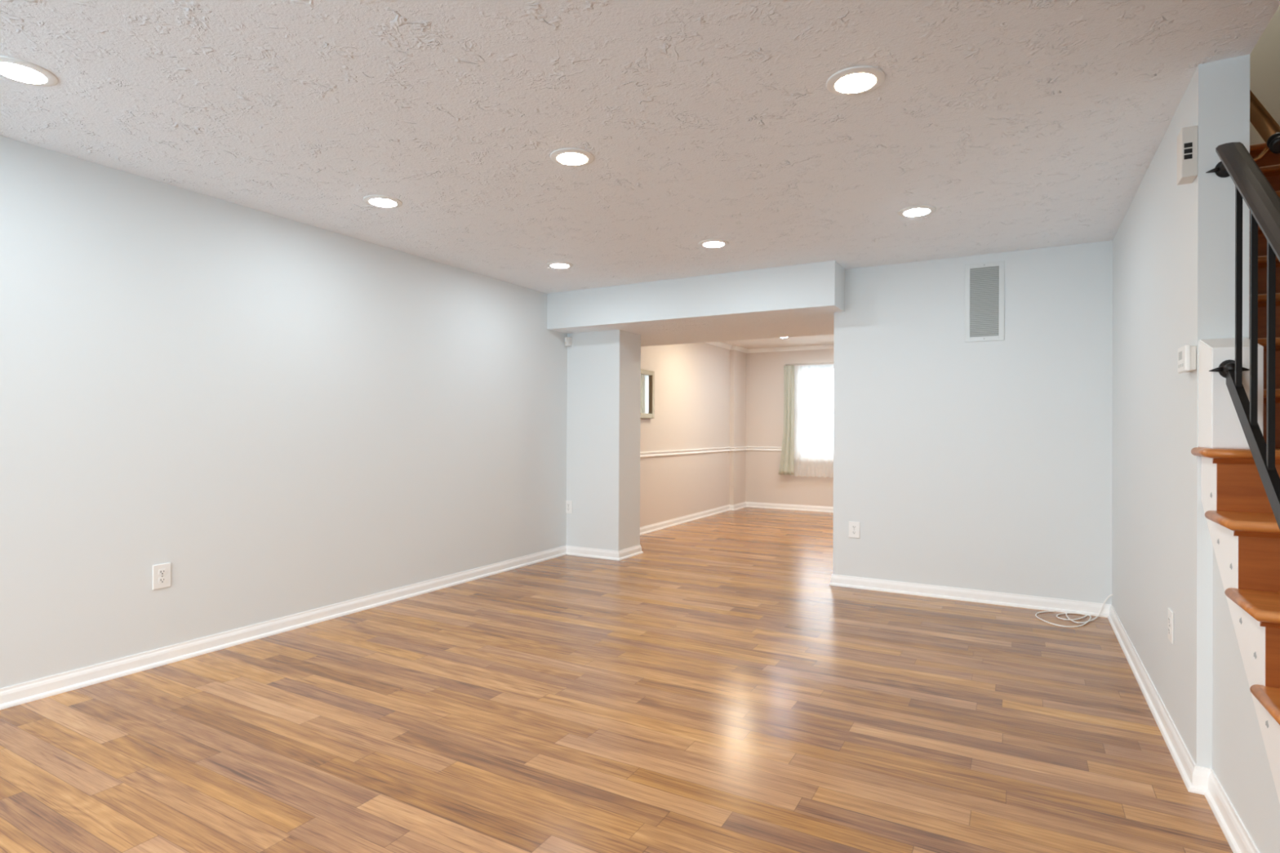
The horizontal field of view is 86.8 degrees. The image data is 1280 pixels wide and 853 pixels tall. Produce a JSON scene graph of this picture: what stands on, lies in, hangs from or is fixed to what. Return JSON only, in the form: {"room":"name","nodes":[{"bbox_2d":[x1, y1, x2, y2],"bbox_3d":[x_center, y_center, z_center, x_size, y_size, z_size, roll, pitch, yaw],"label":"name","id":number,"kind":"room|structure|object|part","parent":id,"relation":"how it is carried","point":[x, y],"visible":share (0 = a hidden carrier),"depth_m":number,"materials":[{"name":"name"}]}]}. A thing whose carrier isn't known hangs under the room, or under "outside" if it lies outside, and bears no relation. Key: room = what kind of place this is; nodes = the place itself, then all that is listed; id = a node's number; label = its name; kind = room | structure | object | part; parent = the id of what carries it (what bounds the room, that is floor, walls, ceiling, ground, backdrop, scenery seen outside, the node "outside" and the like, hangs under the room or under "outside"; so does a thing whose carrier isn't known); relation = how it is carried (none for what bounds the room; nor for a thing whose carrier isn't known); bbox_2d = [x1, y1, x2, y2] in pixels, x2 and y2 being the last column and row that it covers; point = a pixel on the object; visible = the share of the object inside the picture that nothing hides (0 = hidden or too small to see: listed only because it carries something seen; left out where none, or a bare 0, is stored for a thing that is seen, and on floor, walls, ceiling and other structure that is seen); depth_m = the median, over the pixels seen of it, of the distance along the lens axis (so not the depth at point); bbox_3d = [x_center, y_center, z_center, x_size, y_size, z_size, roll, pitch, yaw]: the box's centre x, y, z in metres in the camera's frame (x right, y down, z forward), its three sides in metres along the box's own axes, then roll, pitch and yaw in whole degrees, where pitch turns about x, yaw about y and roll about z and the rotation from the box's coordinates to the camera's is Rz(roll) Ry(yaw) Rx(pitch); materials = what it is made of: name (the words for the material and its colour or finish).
{"room":"empty living room","nodes":[
{"label":"empty living room","id":0,"kind":"room"},
{"bbox_2d":[0,135,567,688],"bbox_3d":[-2.394,-0.018,3.211,0.150,2.307,7.556,0,0,29],"label":"wall","id":1,"kind":"structure","parent":0,"point":[291,417],"depth_m":3.52,"materials":[{"name":"white paint"}]},
{"bbox_2d":[152,562,170,590],"bbox_3d":[-2.288,0.714,3.242,0.008,0.117,0.079,0,0,29],"label":"power outlet","id":2,"kind":"object","parent":1,"relation":"attached to","point":[161,572],"visible":1,"depth_m":3.24,"materials":[{"name":"white plastic"}]},
{"bbox_2d":[158,577,165,583],"bbox_3d":[-2.286,0.734,3.241,0.002,0.026,0.033,0,0,29],"label":"socket","id":3,"kind":"object","parent":2,"relation":"attached to","point":[161,580],"depth_m":3.24,"materials":[{"name":"white plastic"}]},
{"bbox_2d":[158,568,166,575],"bbox_3d":[-2.286,0.695,3.241,0.002,0.026,0.033,0,0,29],"label":"socket","id":4,"kind":"object","parent":2,"relation":"attached to","point":[161,571],"depth_m":3.24,"materials":[{"name":"white plastic"}]},
{"bbox_2d":[0,545,566,710],"bbox_3d":[-2.379,1.097,3.068,0.024,0.078,7.030,0,0,29],"label":"baseboard","id":5,"kind":"structure","parent":1,"relation":"attached to","point":[28,691],"depth_m":3.52,"materials":[{"name":"white paint"}]},
{"bbox_2d":[564,337,572,346],"bbox_3d":[-0.653,-0.767,6.098,0.051,0.073,0.069,0,0,29],"label":"sensor","id":6,"kind":"object","parent":1,"relation":"attached to","point":[568,341],"visible":1,"depth_m":6.08,"materials":[{"name":"white plastic"}]},
{"bbox_2d":[566,545,619,560],"bbox_3d":[-0.423,1.113,5.987,0.578,0.078,0.024,0,0,29],"label":"baseboard","id":7,"kind":"structure","parent":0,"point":[571,550],"depth_m":5.98,"materials":[{"name":"white paint"}]},
{"bbox_2d":[566,329,640,551],"bbox_3d":[-0.331,0.154,6.169,0.554,1.997,0.376,0,0,29],"label":"wall column","id":8,"kind":"structure","parent":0,"point":[603,405],"depth_m":6.01,"materials":[{"name":"white paint"}]},
{"bbox_2d":[565,500,572,513],"bbox_3d":[-0.646,0.723,6.122,0.079,0.117,0.008,0,0,29],"label":"power outlet","id":9,"kind":"object","parent":8,"relation":"attached to","point":[568,503],"visible":1,"depth_m":6.12,"materials":[{"name":"white plastic"}]},
{"bbox_2d":[618,544,643,560],"bbox_3d":[-0.083,1.115,6.025,0.024,0.078,0.424,0,0,29],"label":"baseboard","id":10,"kind":"structure","parent":8,"relation":"attached to","point":[625,553],"depth_m":6.01,"materials":[{"name":"white paint"}]},
{"bbox_2d":[0,506,1233,852],"bbox_3d":[0.893,1.213,3.748,5.465,0.120,11.820,0,0,29],"label":"floor","id":11,"kind":"structure","parent":0,"point":[708,688],"depth_m":2.55,"materials":[{"name":"laminate"}]},
{"bbox_2d":[1035,594,1113,627],"bbox_3d":[2.593,1.083,4.115,0.437,0.160,0.293,0,0,-25],"label":"cable","id":12,"kind":"object","parent":11,"relation":"on","point":[1066,613],"visible":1,"depth_m":4.09,"materials":[{"name":"white plastic"}]},
{"bbox_2d":[1188,765,1211,795],"bbox_3d":[1.768,1.115,2.137,0.063,0.078,0.024,0,0,29],"label":"baseboard","id":13,"kind":"structure","parent":11,"relation":"on","point":[1200,774],"depth_m":2.14,"materials":[{"name":"white paint"}]},
{"bbox_2d":[1191,142,1279,803],"bbox_3d":[2.584,-0.112,2.556,1.053,2.541,4.218,0,0,29],"label":"staircase","id":14,"kind":"structure","parent":11,"relation":"on","point":[1244,531],"depth_m":1.78,"materials":[{"name":"brown wood"}]},
{"bbox_3d":[2.128,0.100,1.727,1.036,0.016,0.014,0,0,29],"label":"cove moulding","id":15,"kind":"part","parent":14,"relation":"part of","materials":[{"name":"brown wood"}]},
{"bbox_3d":[2.016,0.281,1.529,1.036,0.016,0.014,0,0,29],"label":"cove moulding","id":16,"kind":"part","parent":14,"relation":"part of","materials":[{"name":"brown wood"}]},
{"bbox_3d":[3.079,-1.343,3.283,0.910,0.016,0.014,0,0,29],"label":"cove moulding","id":17,"kind":"part","parent":14,"relation":"part of","materials":[{"name":"brown wood"}]},
{"bbox_3d":[2.743,-0.802,2.688,0.910,0.016,0.014,0,0,29],"label":"cove moulding","id":18,"kind":"part","parent":14,"relation":"part of","materials":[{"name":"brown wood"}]},
{"bbox_3d":[2.631,-0.622,2.490,0.910,0.016,0.014,0,0,29],"label":"cove moulding","id":19,"kind":"part","parent":14,"relation":"part of","materials":[{"name":"brown wood"}]},
{"bbox_3d":[2.519,-0.441,2.291,0.910,0.016,0.014,0,0,29],"label":"cove moulding","id":20,"kind":"part","parent":14,"relation":"part of","materials":[{"name":"brown wood"}]},
{"bbox_3d":[1.904,0.461,1.330,1.036,0.016,0.014,0,0,29],"label":"cove moulding","id":21,"kind":"part","parent":14,"relation":"part of","materials":[{"name":"brown wood"}]},
{"bbox_3d":[2.967,-1.163,3.085,0.910,0.016,0.014,0,0,29],"label":"cove moulding","id":22,"kind":"part","parent":14,"relation":"part of","materials":[{"name":"brown wood"}]},
{"bbox_3d":[2.407,-0.261,2.093,0.910,0.016,0.014,0,0,29],"label":"cove moulding","id":23,"kind":"part","parent":14,"relation":"part of","materials":[{"name":"brown wood"}]},
{"bbox_3d":[2.295,-0.080,1.895,0.910,0.016,0.014,0,0,29],"label":"cove moulding","id":24,"kind":"part","parent":14,"relation":"part of","materials":[{"name":"brown wood"}]},
{"bbox_2d":[0,0,1279,349],"bbox_3d":[0.905,-1.256,3.753,5.465,0.204,11.820,0,0,29],"label":"ceiling","id":25,"kind":"structure","parent":0,"point":[1024,124],"depth_m":2.54,"materials":[{"name":"white paint"}]},
{"bbox_2d":[0,55,57,86],"bbox_3d":[-2.039,-1.166,2.229,0.190,0.012,0.190,0,0,29],"label":"recessed light","id":26,"kind":"object","parent":25,"relation":"in","point":[15,69],"visible":1,"depth_m":2.22,"materials":[{"name":"white plastic"}]},
{"bbox_2d":[363,195,402,208],"bbox_3d":[-1.327,-1.159,3.498,0.190,0.012,0.190,0,0,29],"label":"recessed light","id":27,"kind":"object","parent":25,"relation":"in","point":[380,201],"visible":1,"depth_m":3.47,"materials":[{"name":"white plastic"}]},
{"bbox_2d":[546,262,573,268],"bbox_3d":[-0.573,-1.153,4.840,0.190,0.012,0.190,0,0,29],"label":"recessed light","id":28,"kind":"object","parent":25,"relation":"in","point":[552,264],"visible":1,"depth_m":4.82,"materials":[{"name":"white plastic"}]},
{"bbox_2d":[550,147,594,166],"bbox_3d":[-0.291,-1.156,2.916,0.190,0.012,0.190,0,0,29],"label":"recessed light","id":29,"kind":"object","parent":25,"relation":"in","point":[569,157],"visible":1,"depth_m":2.90,"materials":[{"name":"white plastic"}]},
{"bbox_2d":[698,239,728,248],"bbox_3d":[0.463,-1.149,4.259,0.190,0.012,0.190,0,0,29],"label":"recessed light","id":30,"kind":"object","parent":25,"relation":"in","point":[709,243],"visible":1,"depth_m":4.23,"materials":[{"name":"white plastic"}]},
{"bbox_2d":[826,66,885,96],"bbox_3d":[0.721,-1.152,2.267,0.190,0.012,0.190,0,0,29],"label":"recessed light","id":31,"kind":"object","parent":25,"relation":"in","point":[857,80],"visible":1,"depth_m":2.25,"materials":[{"name":"white plastic"}]},
{"bbox_2d":[897,204,936,217],"bbox_3d":[1.475,-1.145,3.610,0.190,0.012,0.190,0,0,29],"label":"recessed light","id":32,"kind":"object","parent":25,"relation":"in","point":[921,210],"visible":1,"depth_m":3.59,"materials":[{"name":"white plastic"}]},
{"bbox_2d":[640,342,746,527],"bbox_3d":[0.451,0.008,8.248,0.280,2.307,4.014,0,0,29],"label":"wall","id":33,"kind":"structure","parent":0,"point":[700,388],"depth_m":8.44,"materials":[{"name":"beige paint"}]},
{"bbox_2d":[640,368,654,418],"bbox_3d":[-0.021,-0.357,7.199,0.041,0.523,0.670,0,0,29],"label":"wall mirror","id":34,"kind":"object","parent":33,"relation":"attached to","point":[647,377],"visible":0.4,"depth_m":7.38,"materials":[{"name":"beige mirror"}]},
{"bbox_2d":[640,373,650,413],"bbox_3d":[-0.030,-0.357,7.204,0.014,0.427,0.574,0,0,29],"label":"mirror glass","id":35,"kind":"object","parent":34,"relation":"attached to","point":[645,378],"depth_m":7.35,"materials":[{"name":"white mirror"}]},
{"bbox_2d":[640,504,730,535],"bbox_3d":[0.406,1.121,7.987,0.024,0.078,3.524,0,0,29],"label":"baseboard","id":36,"kind":"structure","parent":33,"relation":"attached to","point":[662,525],"depth_m":8.16,"materials":[{"name":"white paint"}]},
{"bbox_2d":[640,447,730,457],"bbox_3d":[0.409,0.304,7.989,0.022,0.060,3.524,0,0,29],"label":"chair rail","id":37,"kind":"object","parent":33,"relation":"attached to","point":[663,453],"visible":0.66,"depth_m":8.16,"materials":[{"name":"white paint"}]},
{"bbox_2d":[705,342,732,350],"bbox_3d":[0.614,-1.117,8.319,0.048,0.055,2.760,0,0,29],"label":"trim","id":38,"kind":"structure","parent":33,"relation":"attached to","point":[721,344],"depth_m":9.18,"materials":[{"name":"white paint"}]},
{"bbox_2d":[729,504,734,510],"bbox_3d":[1.289,1.129,9.498,0.084,0.078,0.024,0,0,29],"label":"baseboard","id":39,"kind":"structure","parent":33,"relation":"attached to","point":[731,506],"depth_m":9.50,"materials":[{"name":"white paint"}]},
{"bbox_2d":[733,501,746,510],"bbox_3d":[1.435,1.130,9.697,0.024,0.078,0.514,0,0,29],"label":"baseboard","id":40,"kind":"structure","parent":33,"relation":"attached to","point":[738,506],"depth_m":9.69,"materials":[{"name":"white paint"}]},
{"bbox_2d":[733,446,746,451],"bbox_3d":[1.438,0.314,9.701,0.022,0.060,0.512,0,0,29],"label":"trim","id":41,"kind":"structure","parent":33,"relation":"attached to","point":[738,448],"depth_m":9.69,"materials":[{"name":"white paint"}]},
{"bbox_2d":[733,345,748,353],"bbox_3d":[1.450,-1.110,9.686,0.048,0.055,0.538,0,0,29],"label":"trim","id":42,"kind":"structure","parent":33,"relation":"attached to","point":[740,348],"depth_m":9.67,"materials":[{"name":"white paint"}]},
{"bbox_2d":[546,260,844,346],"bbox_3d":[0.622,-0.995,5.905,2.466,0.310,1.442,0,0,29],"label":"ceiling beam","id":43,"kind":"structure","parent":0,"point":[803,300],"depth_m":5.31,"materials":[{"name":"white paint"}]},
{"bbox_2d":[746,348,834,506],"bbox_3d":[3.315,0.024,9.039,4.501,2.307,0.170,0,0,29],"label":"wall","id":44,"kind":"structure","parent":0,"point":[764,371],"depth_m":9.74,"materials":[{"name":"beige paint"}]},
{"bbox_2d":[746,446,782,451],"bbox_3d":[1.856,0.316,9.747,0.705,0.060,0.022,0,0,29],"label":"chair rail","id":45,"kind":"object","parent":44,"relation":"attached to","point":[748,448],"visible":0.66,"depth_m":9.78,"materials":[{"name":"white paint"}]},
{"bbox_2d":[746,501,833,512],"bbox_3d":[3.332,1.138,8.913,4.101,0.078,0.024,0,0,29],"label":"baseboard","id":46,"kind":"structure","parent":44,"relation":"attached to","point":[751,504],"depth_m":9.59,"materials":[{"name":"white paint"}]},
{"bbox_2d":[746,344,834,353],"bbox_3d":[3.337,-1.103,8.908,4.101,0.055,0.048,0,0,29],"label":"crown molding","id":47,"kind":"structure","parent":44,"relation":"attached to","point":[823,346],"depth_m":9.57,"materials":[{"name":"white paint"}]},
{"bbox_2d":[784,362,833,365],"bbox_3d":[3.045,-0.874,9.044,2.264,0.018,0.094,0,0,29],"label":"curtain rod","id":48,"kind":"object","parent":44,"relation":"attached to","point":[815,362],"visible":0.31,"depth_m":9.40,"materials":[{"name":"white metal"}]},
{"bbox_2d":[778,364,794,475],"bbox_3d":[2.053,-0.092,9.512,0.225,1.541,0.041,0,0,29],"label":"curtain","id":49,"kind":"object","parent":48,"relation":"hanging from","point":[787,457],"visible":1,"depth_m":9.49,"materials":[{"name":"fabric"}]},
{"bbox_2d":[791,364,833,477],"bbox_3d":[2.507,-0.082,9.299,0.873,1.549,0.024,0,0,29],"label":"sheer curtain","id":50,"kind":"object","parent":48,"relation":"hanging from","point":[813,384],"visible":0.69,"depth_m":9.36,"materials":[{"name":"white fabric"}]},
{"bbox_2d":[832,240,1112,604],"bbox_3d":[2.302,0.009,4.692,1.811,2.307,0.376,0,0,29],"label":"wall","id":51,"kind":"structure","parent":0,"point":[978,465],"depth_m":4.50,"materials":[{"name":"white paint"}]},
{"bbox_2d":[848,521,859,537],"bbox_3d":[1.547,0.742,4.891,0.079,0.117,0.008,0,0,29],"label":"power outlet","id":52,"kind":"object","parent":51,"relation":"attached to","point":[854,526],"visible":1,"depth_m":4.89,"materials":[{"name":"white plastic"}]},
{"bbox_2d":[828,574,1111,617],"bbox_3d":[2.134,1.122,4.551,1.710,0.078,0.024,0,0,29],"label":"baseboard","id":53,"kind":"structure","parent":51,"relation":"attached to","point":[1093,609],"depth_m":4.50,"materials":[{"name":"white paint"}]},
{"bbox_2d":[964,260,1004,342],"bbox_3d":[2.280,-0.829,4.487,0.235,0.520,0.009,0,0,29],"label":"air vent","id":54,"kind":"object","parent":51,"relation":"in","point":[984,286],"visible":1,"depth_m":4.49,"materials":[{"name":"white metal"}]},
{"bbox_2d":[1111,54,1279,852],"bbox_3d":[2.066,0.002,2.549,0.125,2.307,3.591,0,0,29],"label":"wall","id":55,"kind":"structure","parent":0,"point":[1174,245],"depth_m":2.35,"materials":[{"name":"white paint"}]},
{"bbox_2d":[1168,608,1173,644],"bbox_3d":[1.963,0.735,2.507,0.008,0.117,0.079,0,0,29],"label":"power outlet","id":56,"kind":"object","parent":55,"relation":"attached to","point":[1171,615],"visible":1,"depth_m":2.48,"materials":[{"name":"white plastic"}]},
{"bbox_2d":[1107,604,1259,852],"bbox_3d":[1.993,1.117,2.539,0.063,0.078,3.670,0,0,29],"label":"baseboard","id":57,"kind":"structure","parent":55,"relation":"attached to","point":[1183,759],"depth_m":2.30,"materials":[{"name":"white paint"}]},
{"bbox_2d":[1177,125,1197,185],"bbox_3d":[1.779,-0.882,2.203,0.040,0.161,0.080,0,0,29],"label":"door chime","id":58,"kind":"object","parent":55,"relation":"attached to","point":[1187,138],"visible":1,"depth_m":2.17,"materials":[{"name":"white plastic"}]},
{"bbox_2d":[1177,344,1196,373],"bbox_3d":[1.790,-0.222,2.217,0.032,0.084,0.118,0,0,29],"label":"thermostat","id":59,"kind":"object","parent":55,"relation":"attached to","point":[1187,354],"visible":1,"depth_m":2.17,"materials":[{"name":"white plastic"}]},
{"bbox_2d":[1198,337,1263,448],"bbox_3d":[1.783,-0.107,2.049,0.116,0.342,0.174,0,0,29],"label":"trim","id":60,"kind":"structure","parent":55,"relation":"attached to","point":[1220,426],"depth_m":1.99,"materials":[{"name":"white paint"}]},
{"bbox_2d":[1249,89,1279,161],"bbox_3d":[2.439,-1.629,2.959,0.110,1.561,1.968,0,0,29],"label":"wall handrail","id":61,"kind":"object","parent":55,"relation":"attached to","point":[1262,121],"visible":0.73,"depth_m":2.19,"materials":[{"name":"brown wood"}]},
{"bbox_2d":[1205,142,1279,529],"bbox_3d":[1.452,0.154,1.498,0.096,1.993,1.462,0,0,29],"label":"stair railing","id":62,"kind":"object","parent":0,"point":[1263,202],"visible":1,"depth_m":1.77,"materials":[{"name":"black metal"}]},
{"bbox_3d":[1.414,-0.322,1.430,0.062,1.029,1.275,0,0,29],"label":"rail","id":63,"kind":"part","parent":62,"relation":"part of","materials":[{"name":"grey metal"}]},
{"bbox_3d":[1.407,0.330,1.422,0.018,1.036,1.260,0,0,29],"label":"rail","id":64,"kind":"part","parent":62,"relation":"part of","materials":[{"name":"black metal"}]},
{"bbox_2d":[1249,5,1279,145],"bbox_3d":[3.732,-2.437,4.408,1.184,2.589,0.120,0,0,29],"label":"wall","id":65,"kind":"structure","parent":0,"point":[1264,58],"depth_m":4.23,"materials":[{"name":"grey paint"}]}
]}

